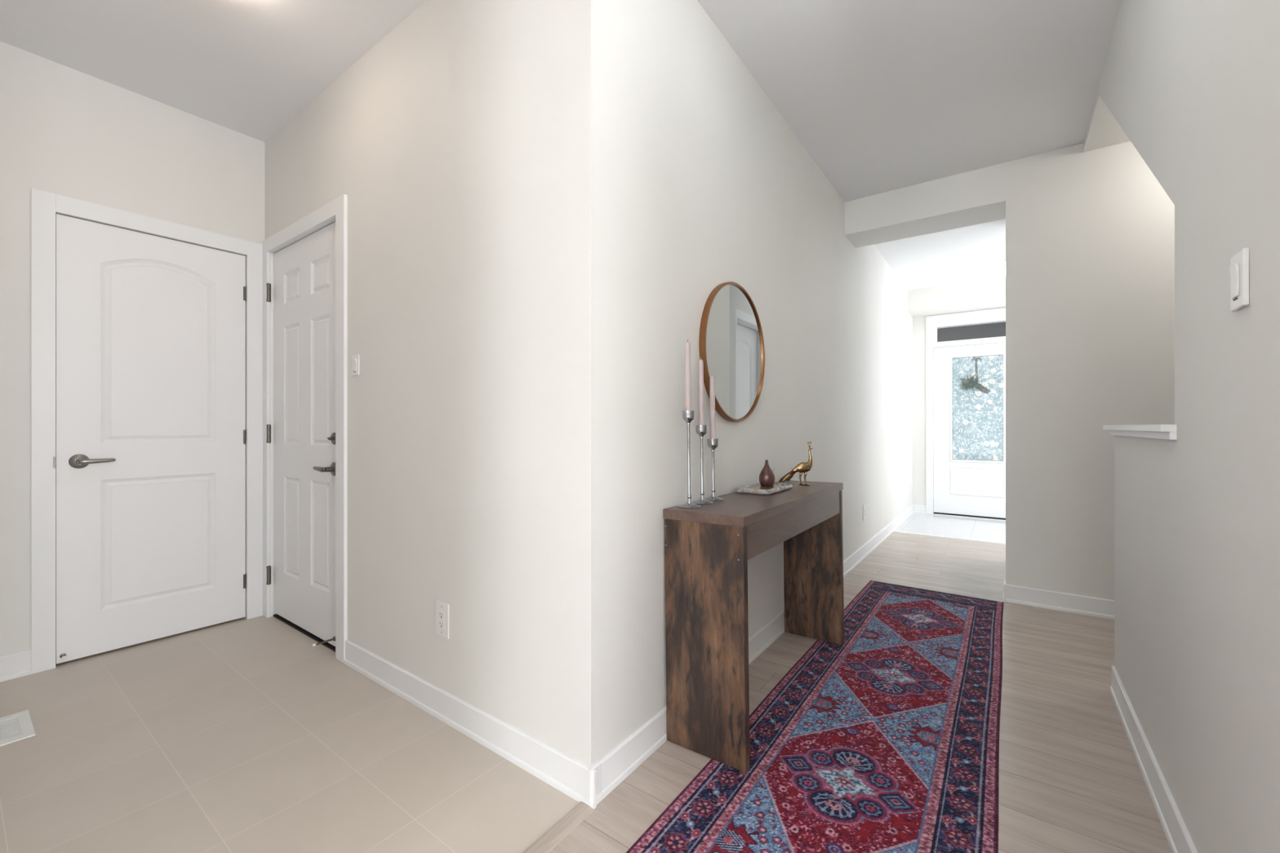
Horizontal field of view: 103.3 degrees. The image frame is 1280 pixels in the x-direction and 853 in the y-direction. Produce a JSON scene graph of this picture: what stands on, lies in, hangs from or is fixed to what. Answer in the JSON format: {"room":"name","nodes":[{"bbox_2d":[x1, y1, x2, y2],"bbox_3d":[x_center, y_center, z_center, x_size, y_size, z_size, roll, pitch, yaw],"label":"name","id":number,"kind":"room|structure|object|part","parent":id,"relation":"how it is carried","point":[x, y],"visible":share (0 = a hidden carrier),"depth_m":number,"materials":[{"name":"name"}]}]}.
{"room":"entrance hallway","nodes":[
{"label":"entrance hallway","id":0,"kind":"room"},
{"bbox_2d":[0,40,264,656],"bbox_3d":[-2.558,-0.280,2.537,0.140,2.740,1.400,0,0,36],"label":"wall","id":1,"kind":"structure","parent":0,"point":[64,131],"depth_m":2.31,"materials":[{"name":"beige paint"}]},
{"bbox_2d":[0,649,31,682],"bbox_3d":[-2.779,1.038,2.100,0.015,0.105,0.332,0,0,36],"label":"baseboard","id":2,"kind":"structure","parent":1,"relation":"attached to","point":[15,665],"depth_m":2.19,"materials":[{"name":"white paint"}]},
{"bbox_2d":[31,187,262,674],"bbox_3d":[-2.461,0.020,2.605,0.177,2.140,0.864,0,0,36],"label":"door","id":3,"kind":"structure","parent":1,"relation":"in","point":[147,331],"depth_m":2.52,"materials":[{"name":"white paint"}]},
{"bbox_3d":[-2.636,0.160,2.281,0.004,0.050,0.007,0,0,36],"label":"latch plate","id":4,"kind":"part","parent":3,"relation":"part of","materials":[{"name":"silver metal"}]},
{"bbox_3d":[-2.589,0.162,2.342,0.045,0.066,0.066,0,0,36],"label":"handle","id":5,"kind":"part","parent":3,"relation":"part of","materials":[{"name":"silver metal"}]},
{"bbox_3d":[-2.536,0.162,2.367,0.019,0.022,0.122,0,0,36],"label":"lever","id":6,"kind":"part","parent":3,"relation":"part of","materials":[{"name":"silver metal"}]},
{"bbox_2d":[264,0,621,767],"bbox_3d":[-1.118,-0.280,2.258,2.517,2.740,0.140,0,0,36],"label":"wall","id":7,"kind":"structure","parent":0,"point":[474,149],"depth_m":1.75,"materials":[{"name":"beige paint"}]},
{"bbox_2d":[262,194,346,662],"bbox_3d":[-1.747,0.010,2.653,1.003,2.160,0.200,0,0,36],"label":"door","id":8,"kind":"structure","parent":7,"relation":"in","point":[304,263],"depth_m":2.65,"materials":[{"name":"white paint"}]},
{"bbox_3d":[-1.550,0.206,2.444,0.122,0.022,0.019,0,0,36],"label":"lever","id":9,"kind":"part","parent":8,"relation":"part of","materials":[{"name":"silver metal"}]},
{"bbox_3d":[-1.492,0.206,2.437,0.066,0.066,0.045,0,0,36],"label":"handle","id":10,"kind":"part","parent":8,"relation":"part of","materials":[{"name":"silver metal"}]},
{"bbox_2d":[351,354,359,375],"bbox_3d":[-1.287,-0.277,2.287,0.066,0.092,0.011,0,0,36],"label":"light switch","id":11,"kind":"object","parent":7,"relation":"attached to","point":[355,358],"visible":1,"depth_m":2.28,"materials":[{"name":"white plastic"}]},
{"bbox_2d":[435,600,448,639],"bbox_3d":[-0.739,0.720,1.891,0.082,0.128,0.007,0,0,36],"label":"wall outlet","id":12,"kind":"object","parent":7,"relation":"attached to","point":[442,608],"visible":1,"depth_m":1.89,"materials":[{"name":"white plastic"}]},
{"bbox_2d":[343,640,596,808],"bbox_3d":[-0.743,1.038,1.890,1.518,0.105,0.015,0,0,36],"label":"baseboard","id":13,"kind":"structure","parent":7,"relation":"attached to","point":[564,773],"depth_m":1.74,"materials":[{"name":"white paint"}]},
{"bbox_2d":[587,760,602,808],"bbox_3d":[-0.130,1.036,1.465,0.015,0.108,0.050,0,0,36],"label":"baseboard","id":14,"kind":"structure","parent":7,"relation":"attached to","point":[597,766],"depth_m":1.47,"materials":[{"name":"white paint"}]},
{"bbox_2d":[0,0,1120,202],"bbox_3d":[-0.500,-1.700,-0.348,7.000,0.100,9.050,0,0,36],"label":"ceiling","id":15,"kind":"structure","parent":0,"point":[882,95],"depth_m":2.28,"materials":[{"name":"white paint"}]},
{"bbox_2d":[0,512,1172,852],"bbox_3d":[0.514,1.149,1.048,7.000,0.122,12.500,0,0,36],"label":"floor","id":16,"kind":"structure","parent":0,"point":[242,735],"depth_m":1.67,"materials":[{"name":"beige tile"}]},
{"bbox_2d":[0,710,35,746],"bbox_3d":[-2.338,1.087,1.722,0.264,0.006,0.348,0,0,36],"label":"floor vent","id":17,"kind":"object","parent":16,"relation":"in","point":[15,727],"visible":1,"depth_m":1.82,"materials":[{"name":"white plastic"}]},
{"bbox_2d":[522,801,594,852],"bbox_3d":[-0.500,1.086,0.974,0.054,0.008,1.188,0,0,36],"label":"trim","id":18,"kind":"structure","parent":16,"relation":"on","point":[569,822],"depth_m":1.36,"materials":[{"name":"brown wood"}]},
{"bbox_2d":[663,480,844,773],"bbox_3d":[0.554,0.685,2.147,0.301,0.801,1.180,-1,-1,36],"label":"console table","id":19,"kind":"object","parent":16,"relation":"on","point":[708,548],"visible":0.9,"depth_m":1.71,"materials":[{"name":"brown wood"}]},
{"bbox_2d":[678,410,701,508],"bbox_3d":[0.174,0.115,1.806,0.081,0.342,0.081,-1,-1,36],"label":"candlestick","id":20,"kind":"object","parent":19,"relation":"on","point":[688,416],"visible":1,"depth_m":1.80,"materials":[{"name":"silver metal"}]},
{"bbox_2d":[684,339,691,410],"bbox_3d":[0.171,-0.170,1.808,0.023,0.282,0.023,-1,-1,36],"label":"taper candle","id":21,"kind":"object","parent":20,"relation":"in","point":[687,346],"visible":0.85,"depth_m":1.80,"materials":[{"name":"wax"}]},
{"bbox_2d":[682,410,694,422],"bbox_3d":[0.173,-0.035,1.807,0.044,0.042,0.044,-1,-1,36],"label":"cup","id":22,"kind":"object","parent":20,"relation":"on","point":[688,416],"depth_m":1.79,"materials":[{"name":"silver metal"}]},
{"bbox_3d":[0.174,0.121,1.806,0.015,0.272,0.015,-1,-1,36],"label":"stem","id":23,"kind":"part","parent":20,"relation":"part of","materials":[{"name":"silver metal"}]},
{"bbox_2d":[692,425,713,504],"bbox_3d":[0.232,0.141,1.899,0.081,0.291,0.081,-1,-1,36],"label":"candlestick","id":24,"kind":"object","parent":19,"relation":"on","point":[701,430],"visible":0.98,"depth_m":1.89,"materials":[{"name":"silver metal"}]},
{"bbox_2d":[697,357,704,425],"bbox_3d":[0.229,-0.119,1.901,0.023,0.282,0.023,-1,-1,36],"label":"taper candle","id":25,"kind":"object","parent":24,"relation":"in","point":[700,364],"visible":0.84,"depth_m":1.89,"materials":[{"name":"wax"}]},
{"bbox_2d":[695,425,707,436],"bbox_3d":[0.231,0.016,1.900,0.044,0.042,0.044,-1,-1,36],"label":"cup","id":26,"kind":"object","parent":24,"relation":"on","point":[701,430],"depth_m":1.88,"materials":[{"name":"silver metal"}]},
{"bbox_3d":[0.232,0.147,1.899,0.015,0.221,0.015,-1,-1,36],"label":"stem","id":27,"kind":"part","parent":24,"relation":"part of","materials":[{"name":"silver metal"}]},
{"bbox_3d":[0.217,0.702,1.685,0.295,0.768,0.030,-1,-1,36],"label":"panel","id":28,"kind":"part","parent":19,"relation":"part of","materials":[{"name":"brown wood"}]},
{"bbox_2d":[704,438,724,501],"bbox_3d":[0.286,0.167,1.981,0.081,0.238,0.081,-1,-1,36],"label":"candlestick","id":29,"kind":"object","parent":19,"relation":"on","point":[713,444],"visible":0.96,"depth_m":1.97,"materials":[{"name":"silver metal"}]},
{"bbox_2d":[709,373,715,439],"bbox_3d":[0.283,-0.066,1.983,0.023,0.282,0.023,-1,-1,36],"label":"taper candle","id":30,"kind":"object","parent":29,"relation":"in","point":[712,388],"visible":0.9,"depth_m":1.97,"materials":[{"name":"wax"}]},
{"bbox_2d":[706,438,718,449],"bbox_3d":[0.285,0.069,1.982,0.044,0.042,0.044,-1,-1,36],"label":"cup","id":31,"kind":"object","parent":29,"relation":"on","point":[713,444],"depth_m":1.97,"materials":[{"name":"silver metal"}]},
{"bbox_3d":[0.286,0.173,1.981,0.015,0.168,0.015,-1,-1,36],"label":"stem","id":32,"kind":"part","parent":29,"relation":"part of","materials":[{"name":"silver metal"}]},
{"bbox_2d":[735,483,792,494],"bbox_3d":[0.552,0.274,2.246,0.158,0.022,0.282,-1,-1,37],"label":"marble tray","id":33,"kind":"object","parent":19,"relation":"on","point":[757,488],"visible":0.85,"depth_m":2.17,"materials":[{"name":"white stone"}]},
{"bbox_2d":[759,459,774,486],"bbox_3d":[0.568,0.208,2.267,0.070,0.116,0.070,-1,-1,36],"label":"bud vase","id":34,"kind":"object","parent":33,"relation":"on","point":[766,477],"visible":1,"depth_m":2.24,"materials":[{"name":"brown ceramic"}]},
{"bbox_3d":[0.547,0.375,2.150,0.292,0.110,1.107,-1,-1,36],"label":"drawer","id":35,"kind":"part","parent":19,"relation":"part of","materials":[{"name":"brown wood"}]},
{"bbox_2d":[778,441,813,484],"bbox_3d":[0.759,0.180,2.463,0.180,0.210,0.048,-1,0,-9],"label":"figurine","id":36,"kind":"object","parent":19,"relation":"on","point":[803,467],"visible":1,"depth_m":2.45,"materials":[{"name":"gold metal"}]},
{"bbox_3d":[0.786,0.251,2.475,0.017,0.060,0.017,-1,0,-9],"label":"leg","id":37,"kind":"part","parent":36,"relation":"part of","materials":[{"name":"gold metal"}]},
{"bbox_3d":[0.804,0.250,2.461,0.017,0.060,0.017,-1,0,-9],"label":"leg","id":38,"kind":"part","parent":36,"relation":"part of","materials":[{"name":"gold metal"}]},
{"bbox_3d":[0.889,0.702,2.611,0.295,0.768,0.030,-1,-1,36],"label":"panel","id":39,"kind":"part","parent":19,"relation":"part of","materials":[{"name":"brown wood"}]},
{"bbox_2d":[626,580,1004,852],"bbox_3d":[0.865,1.088,1.881,0.770,0.004,3.651,0,0,36],"label":"runner rug","id":40,"kind":"object","parent":16,"relation":"on","point":[884,740],"visible":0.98,"depth_m":1.71,"materials":[{"name":"red fabric"}]},
{"bbox_2d":[893,530,1005,544],"bbox_3d":[3.506,1.087,4.625,2.160,0.006,0.035,0,0,36],"label":"trim","id":41,"kind":"structure","parent":16,"relation":"on","point":[894,531],"depth_m":4.95,"materials":[{"name":"white paint"}]},
{"bbox_2d":[621,0,912,742],"bbox_3d":[1.685,-0.280,4.078,0.120,2.740,6.100,0,0,36],"label":"wall","id":42,"kind":"structure","parent":0,"point":[717,188],"depth_m":2.15,"materials":[{"name":"beige paint"}]},
{"bbox_2d":[698,281,764,422],"bbox_3d":[0.416,-0.321,2.206,0.026,0.600,0.600,0,0,36],"label":"wall mirror","id":43,"kind":"object","parent":42,"relation":"attached to","point":[731,348],"visible":0.94,"depth_m":2.17,"materials":[{"name":"gold metal"}]},
{"bbox_2d":[600,504,913,799],"bbox_3d":[1.667,1.038,3.940,0.015,0.105,6.065,0,0,36],"label":"baseboard","id":44,"kind":"structure","parent":42,"relation":"attached to","point":[627,757],"depth_m":1.72,"materials":[{"name":"white paint"}]},
{"bbox_2d":[862,503,865,520],"bbox_3d":[1.871,0.715,4.227,0.007,0.128,0.082,0,0,36],"label":"wall outlet","id":45,"kind":"object","parent":42,"relation":"attached to","point":[864,505],"visible":1,"depth_m":4.21,"materials":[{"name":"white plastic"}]},
{"bbox_2d":[874,218,1005,290],"bbox_3d":[3.541,-1.680,4.621,2.500,0.100,3.160,0,0,36],"label":"ceiling","id":46,"kind":"structure","parent":0,"point":[966,254],"depth_m":4.82,"materials":[{"name":"white paint"}]},
{"bbox_2d":[991,259,1005,275],"bbox_3d":[3.696,-1.577,5.040,0.320,0.105,0.320,0,0,36],"label":"ceiling light","id":47,"kind":"object","parent":46,"relation":"attached to","point":[998,268],"visible":0.32,"depth_m":5.02,"materials":[{"name":"white paint"}]},
{"bbox_2d":[907,276,1005,317],"bbox_3d":[4.205,-1.505,5.598,2.173,0.250,0.400,0,0,36],"label":"beam","id":48,"kind":"structure","parent":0,"point":[985,294],"depth_m":5.83,"materials":[{"name":"beige paint"}]},
{"bbox_2d":[912,306,1005,505],"bbox_3d":[4.363,-0.270,5.816,2.173,2.720,0.140,0,0,36],"label":"door frame","id":49,"kind":"structure","parent":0,"point":[918,322],"depth_m":6.35,"materials":[{"name":"white wood"}]},
{"bbox_2d":[913,504,925,514],"bbox_3d":[4.323,1.038,5.750,2.161,0.105,0.015,0,0,36],"label":"baseboard","id":50,"kind":"structure","parent":49,"relation":"attached to","point":[917,508],"depth_m":6.34,"materials":[{"name":"white paint"}]},
{"bbox_2d":[925,307,1005,520],"bbox_3d":[4.028,-0.139,6.041,1.066,2.453,0.150,0,0,36],"label":"door","id":51,"kind":"structure","parent":49,"relation":"in","point":[962,488],"depth_m":6.15,"materials":[{"name":"white paint"}]},
{"bbox_3d":[4.017,-1.153,6.027,0.912,0.285,0.086,0,0,36],"label":"transom frame","id":52,"kind":"part","parent":51,"relation":"part of","materials":[{"name":"white paint"}]},
{"bbox_2d":[957,356,990,395],"bbox_3d":[4.025,-0.603,6.123,0.348,0.468,0.152,0,0,36],"label":"swag","id":53,"kind":"object","parent":51,"relation":"hanging from","point":[966,383],"visible":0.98,"depth_m":6.10,"materials":[{"name":"green plant"}]},
{"bbox_3d":[3.996,0.652,6.004,0.552,0.349,0.008,0,0,36],"label":"raised panel","id":54,"kind":"part","parent":51,"relation":"part of","materials":[{"name":"white paint"}]},
{"bbox_3d":[4.012,-0.214,6.026,0.504,1.235,0.006,0,0,36],"label":"glass pane","id":55,"kind":"part","parent":51,"relation":"part of","materials":[{"name":"clear glass"}]},
{"bbox_3d":[4.000,-0.214,6.009,0.556,1.287,0.034,0,0,36],"label":"glass moulding","id":56,"kind":"part","parent":51,"relation":"part of","materials":[{"name":"white paint"}]},
{"bbox_2d":[937,322,1005,342],"bbox_3d":[5.341,-1.333,7.356,6.000,0.345,0.140,0,0,36],"label":"transom window","id":57,"kind":"structure","parent":0,"point":[993,330],"depth_m":7.55,"materials":[{"name":"grey glass"}]},
{"bbox_2d":[937,320,1005,328],"bbox_3d":[4.835,-1.530,6.660,6.000,0.040,1.740,0,0,36],"label":"door frame","id":58,"kind":"structure","parent":0,"point":[1004,321],"depth_m":7.50,"materials":[{"name":"white wood"}]},
{"bbox_2d":[844,141,1174,599],"bbox_3d":[2.613,-0.330,3.133,2.493,2.840,0.340,0,0,36],"label":"wall","id":59,"kind":"structure","parent":0,"point":[1090,235],"depth_m":2.98,"materials":[{"name":"beige paint"}]},
{"bbox_2d":[1002,579,1114,619],"bbox_3d":[2.878,1.038,2.795,1.426,0.105,0.135,0,0,36],"label":"baseboard","id":60,"kind":"structure","parent":59,"relation":"attached to","point":[1068,602],"depth_m":3.00,"materials":[{"name":"white paint"}]},
{"bbox_2d":[1111,124,1130,145],"bbox_3d":[2.464,-1.166,1.798,0.925,1.168,1.995,0,0,36],"label":"wall","id":61,"kind":"structure","parent":0,"point":[1120,136],"depth_m":2.80,"materials":[{"name":"beige paint"}]},
{"bbox_2d":[1083,0,1279,852],"bbox_3d":[1.702,-0.280,1.637,0.120,2.740,3.150,0,0,36],"label":"wall","id":62,"kind":"structure","parent":0,"point":[1193,86],"depth_m":1.10,"materials":[{"name":"beige paint"}]},
{"bbox_2d":[1102,424,1176,439],"bbox_3d":[1.734,0.015,1.682,0.180,0.040,0.990,0,0,36],"label":"trim","id":63,"kind":"structure","parent":62,"relation":"on","point":[1168,432],"depth_m":1.51,"materials":[{"name":"white paint"}]},
{"bbox_2d":[1109,666,1197,852],"bbox_3d":[1.333,1.038,1.244,0.015,0.105,2.080,0,0,36],"label":"baseboard","id":64,"kind":"structure","parent":62,"relation":"attached to","point":[1179,838],"depth_m":1.50,"materials":[{"name":"white paint"}]},
{"bbox_2d":[1228,248,1248,311],"bbox_3d":[1.119,-0.273,0.949,0.014,0.104,0.066,0,0,36],"label":"light switch","id":65,"kind":"object","parent":62,"relation":"attached to","point":[1239,262],"visible":1,"depth_m":0.94,"materials":[{"name":"white plastic"}]},
{"label":"outside","id":66,"kind":"structure","parent":0,"visible":0},
{"bbox_2d":[952,453,1003,461],"bbox_3d":[11.545,1.465,15.900,24.000,0.150,20.700,0,0,36],"label":"floor","id":67,"kind":"structure","parent":66,"point":[956,456],"depth_m":22.70,"materials":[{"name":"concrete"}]}
]}

